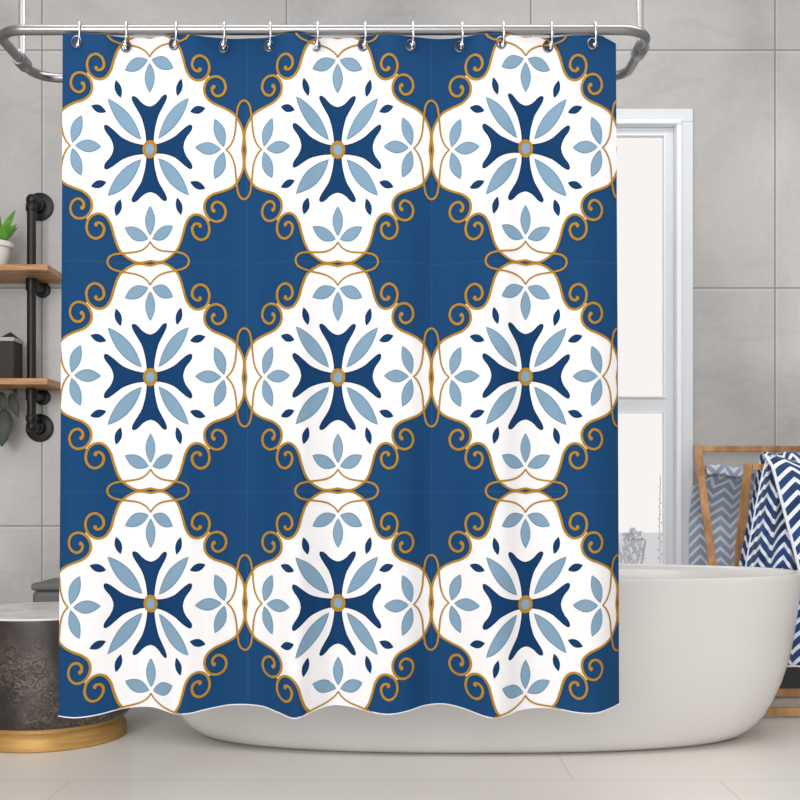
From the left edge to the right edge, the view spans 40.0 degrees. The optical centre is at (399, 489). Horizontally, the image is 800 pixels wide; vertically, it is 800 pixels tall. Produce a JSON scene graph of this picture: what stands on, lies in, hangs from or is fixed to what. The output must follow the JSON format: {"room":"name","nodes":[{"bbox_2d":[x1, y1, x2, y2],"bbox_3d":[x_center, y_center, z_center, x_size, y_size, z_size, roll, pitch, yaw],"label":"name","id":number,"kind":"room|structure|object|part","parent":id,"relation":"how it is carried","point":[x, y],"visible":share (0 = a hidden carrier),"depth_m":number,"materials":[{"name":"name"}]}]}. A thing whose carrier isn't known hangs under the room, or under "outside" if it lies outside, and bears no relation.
{"room":"bathroom","nodes":[
{"label":"bathroom","id":0,"kind":"room"},
{"bbox_2d":[0,239,13,263],"bbox_3d":[-1.664,-0.963,4.520,0.146,0.110,0.146,0,0,0],"label":"pot","id":1,"kind":"object","parent":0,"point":[6,246],"depth_m":4.49,"materials":[{"name":"white ceramic"}]},
{"bbox_2d":[0,0,799,604],"bbox_3d":[0.050,-0.725,4.775,5.100,3.350,0.150,0,0,0],"label":"wall","id":2,"kind":"structure","parent":0,"point":[734,63],"depth_m":4.70,"materials":[{"name":"tile"}]},
{"bbox_2d":[0,193,61,441],"bbox_3d":[-1.968,-0.737,4.560,1.103,1.064,0.280,0,0,0],"label":"wall shelf","id":3,"kind":"object","parent":2,"relation":"attached to","point":[39,206],"visible":0.98,"depth_m":4.57,"materials":[{"name":"black metal"}]},
{"bbox_2d":[0,388,18,445],"bbox_3d":[-1.714,-0.305,4.585,0.257,0.250,0.037,0,0,0],"label":"trailing plant","id":4,"kind":"object","parent":3,"relation":"hanging from","point":[6,420],"visible":0.98,"depth_m":4.58,"materials":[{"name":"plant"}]},
{"bbox_2d":[0,210,18,263],"bbox_3d":[-1.649,-1.027,4.515,0.198,0.238,0.182,0,0,0],"label":"potted succulent","id":5,"kind":"object","parent":3,"relation":"on","point":[6,231],"visible":0.94,"depth_m":4.49,"materials":[{"name":"green plant"}]},
{"bbox_2d":[0,332,22,377],"bbox_3d":[-1.681,-0.551,4.525,0.224,0.201,0.114,0,0,0],"label":"box","id":6,"kind":"object","parent":3,"relation":"on","point":[11,346],"visible":0.79,"depth_m":4.47,"materials":[{"name":"grey"}]},
{"bbox_3d":[-1.681,-0.614,4.525,0.224,0.016,0.114,0,0,0],"label":"lid","id":7,"kind":"part","parent":6,"relation":"part of","materials":[{"name":"grey"}]},
{"bbox_3d":[-1.605,-0.636,4.530,0.072,0.030,0.060,0,0,0],"label":"lid handle","id":8,"kind":"part","parent":6,"relation":"part of","materials":[{"name":"grey"}]},
{"bbox_2d":[616,109,692,564],"bbox_3d":[0.726,-0.387,4.715,1.043,2.474,0.099,0,0,0],"label":"window","id":9,"kind":"structure","parent":2,"relation":"in","point":[655,165],"depth_m":4.75,"materials":[{"name":"white glass"}]},
{"bbox_3d":[0.752,-0.961,4.747,0.771,1.129,0.005,0,0,0],"label":"pane","id":10,"kind":"part","parent":9,"relation":"part of","materials":[{"name":"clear glass"}]},
{"bbox_3d":[0.752,0.147,4.747,0.771,0.966,0.005,0,0,0],"label":"pane","id":11,"kind":"part","parent":9,"relation":"part of","materials":[{"name":"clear glass"}]},
{"bbox_2d":[0,696,799,799],"bbox_3d":[0.050,0.900,1.550,5.100,0.100,6.300,0,0,0],"label":"floor","id":12,"kind":"structure","parent":0,"point":[159,756],"depth_m":3.31,"materials":[{"name":"tile"}]},
{"bbox_2d":[0,602,129,752],"bbox_3d":[-1.222,0.632,3.815,0.568,0.436,0.568,0,0,0],"label":"drum side table","id":13,"kind":"object","parent":12,"relation":"on","point":[30,722],"visible":0.59,"depth_m":3.55,"materials":[{"name":"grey metal"}]},
{"bbox_2d":[31,578,58,601],"bbox_3d":[-1.310,0.610,4.500,0.308,0.480,0.288,0,0,0],"label":"storage bin","id":14,"kind":"object","parent":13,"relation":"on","point":[47,590],"visible":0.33,"depth_m":4.36,"materials":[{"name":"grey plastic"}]},
{"bbox_3d":[-1.310,0.385,4.500,0.308,0.030,0.288,0,0,0],"label":"lid","id":15,"kind":"part","parent":14,"relation":"part of","materials":[{"name":"grey plastic"}]},
{"bbox_2d":[180,564,799,752],"bbox_3d":[0.246,0.566,3.850,2.294,0.568,0.810,0,0,0],"label":"bathtub","id":16,"kind":"object","parent":12,"relation":"on","point":[705,650],"visible":0.49,"depth_m":3.53,"materials":[{"name":"white ceramic"}]},
{"bbox_2d":[693,445,799,715],"bbox_3d":[1.616,0.330,4.355,0.778,1.035,0.510,0,0,0],"label":"towel rack","id":17,"kind":"object","parent":12,"relation":"on","point":[698,449],"visible":0.41,"depth_m":4.42,"materials":[{"name":"brown wood"}]},
{"bbox_2d":[689,464,756,565],"bbox_3d":[1.356,0.216,4.606,0.259,0.644,0.136,0,0,0],"label":"towel","id":18,"kind":"object","parent":17,"relation":"hanging from","point":[723,483],"visible":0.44,"depth_m":4.66,"materials":[{"name":"fabric"}]},
{"bbox_3d":[1.639,0.372,4.350,0.651,0.948,0.320,0,0,0],"label":"frame","id":19,"kind":"part","parent":17,"relation":"part of","materials":[{"name":"brown wood"}]},
{"bbox_2d":[739,451,799,666],"bbox_3d":[1.570,0.262,4.162,0.580,0.818,0.187,0,0,0],"label":"striped towel","id":20,"kind":"object","parent":17,"relation":"hanging from","point":[772,533],"visible":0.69,"depth_m":4.14,"materials":[{"name":"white fabric"}]},
{"bbox_2d":[779,667,799,687],"bbox_3d":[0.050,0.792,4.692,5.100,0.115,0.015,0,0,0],"label":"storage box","id":21,"kind":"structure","parent":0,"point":[791,679],"depth_m":4.68,"materials":[{"name":"grey"}]},
{"bbox_3d":[0.050,-2.350,1.550,5.100,0.100,6.300,0,0,0],"label":"ceiling","id":22,"kind":"structure","parent":0,"visible":0},
{"bbox_2d":[0,0,649,82],"bbox_3d":[-0.206,-1.752,3.101,1.818,1.095,0.370,0,0,0],"label":"shower curtain rod","id":23,"kind":"object","parent":22,"relation":"hanging from","point":[640,49],"visible":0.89,"depth_m":2.92,"materials":[{"name":"silver metal"}]},
{"bbox_2d":[76,21,82,45],"bbox_3d":[-0.852,-1.210,2.928,0.011,0.076,0.046,0,0,0],"label":"curtain hook","id":24,"kind":"object","parent":23,"relation":"hanging from","point":[77,43],"visible":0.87,"depth_m":2.91,"materials":[{"name":"silver metal"}]},
{"bbox_2d":[123,21,129,48],"bbox_3d":[-0.728,-1.210,2.928,0.011,0.076,0.046,0,0,0],"label":"curtain hook","id":25,"kind":"object","parent":23,"relation":"hanging from","point":[126,22],"visible":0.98,"depth_m":2.91,"materials":[{"name":"silver metal"}]},
{"bbox_2d":[172,21,177,47],"bbox_3d":[-0.597,-1.210,2.928,0.011,0.076,0.046,0,0,0],"label":"curtain hook","id":26,"kind":"object","parent":23,"relation":"hanging from","point":[176,22],"visible":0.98,"depth_m":2.91,"materials":[{"name":"silver metal"}]},
{"bbox_2d":[221,21,226,48],"bbox_3d":[-0.469,-1.210,2.928,0.011,0.076,0.046,0,0,0],"label":"curtain hook","id":27,"kind":"object","parent":23,"relation":"hanging from","point":[223,45],"visible":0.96,"depth_m":2.91,"materials":[{"name":"silver metal"}]},
{"bbox_2d":[267,21,272,48],"bbox_3d":[-0.346,-1.210,2.928,0.011,0.076,0.046,0,0,0],"label":"curtain hook","id":28,"kind":"object","parent":23,"relation":"hanging from","point":[270,22],"visible":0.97,"depth_m":2.91,"materials":[{"name":"silver metal"}]},
{"bbox_2d":[314,21,318,48],"bbox_3d":[-0.221,-1.210,2.928,0.011,0.076,0.046,0,0,0],"label":"curtain hook","id":29,"kind":"object","parent":23,"relation":"hanging from","point":[316,43],"visible":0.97,"depth_m":2.91,"materials":[{"name":"silver metal"}]},
{"bbox_2d":[58,33,618,718],"bbox_3d":[-0.153,-0.305,2.928,1.493,1.809,0.095,0,0,0],"label":"shower curtain","id":30,"kind":"object","parent":23,"relation":"hanging from","point":[339,401],"visible":1,"depth_m":2.93,"materials":[{"name":"blue fabric"}]},
{"bbox_2d":[362,21,366,48],"bbox_3d":[-0.095,-1.210,2.928,0.011,0.076,0.046,0,0,0],"label":"curtain hook","id":31,"kind":"object","parent":23,"relation":"hanging from","point":[364,43],"visible":1,"depth_m":2.91,"materials":[{"name":"silver metal"}]},
{"bbox_2d":[410,21,413,48],"bbox_3d":[0.032,-1.210,2.928,0.011,0.076,0.046,0,0,0],"label":"curtain hook","id":32,"kind":"object","parent":23,"relation":"hanging from","point":[412,43],"visible":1,"depth_m":2.91,"materials":[{"name":"silver metal"}]},
{"bbox_2d":[459,21,463,48],"bbox_3d":[0.163,-1.210,2.928,0.011,0.076,0.046,0,0,0],"label":"curtain hook","id":33,"kind":"object","parent":23,"relation":"hanging from","point":[462,35],"visible":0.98,"depth_m":2.91,"materials":[{"name":"silver metal"}]},
{"bbox_2d":[501,21,504,46],"bbox_3d":[0.272,-1.210,2.928,0.011,0.076,0.046,0,0,0],"label":"curtain hook","id":34,"kind":"object","parent":23,"relation":"hanging from","point":[502,44],"visible":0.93,"depth_m":2.91,"materials":[{"name":"silver metal"}]},
{"bbox_2d":[549,21,552,48],"bbox_3d":[0.400,-1.210,2.928,0.011,0.076,0.046,0,0,0],"label":"curtain hook","id":35,"kind":"object","parent":23,"relation":"hanging from","point":[551,22],"visible":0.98,"depth_m":2.91,"materials":[{"name":"silver metal"}]},
{"bbox_2d":[593,21,596,46],"bbox_3d":[0.515,-1.210,2.928,0.011,0.076,0.046,0,0,0],"label":"curtain hook","id":36,"kind":"object","parent":23,"relation":"hanging from","point":[594,22],"visible":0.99,"depth_m":2.91,"materials":[{"name":"silver metal"}]}
]}

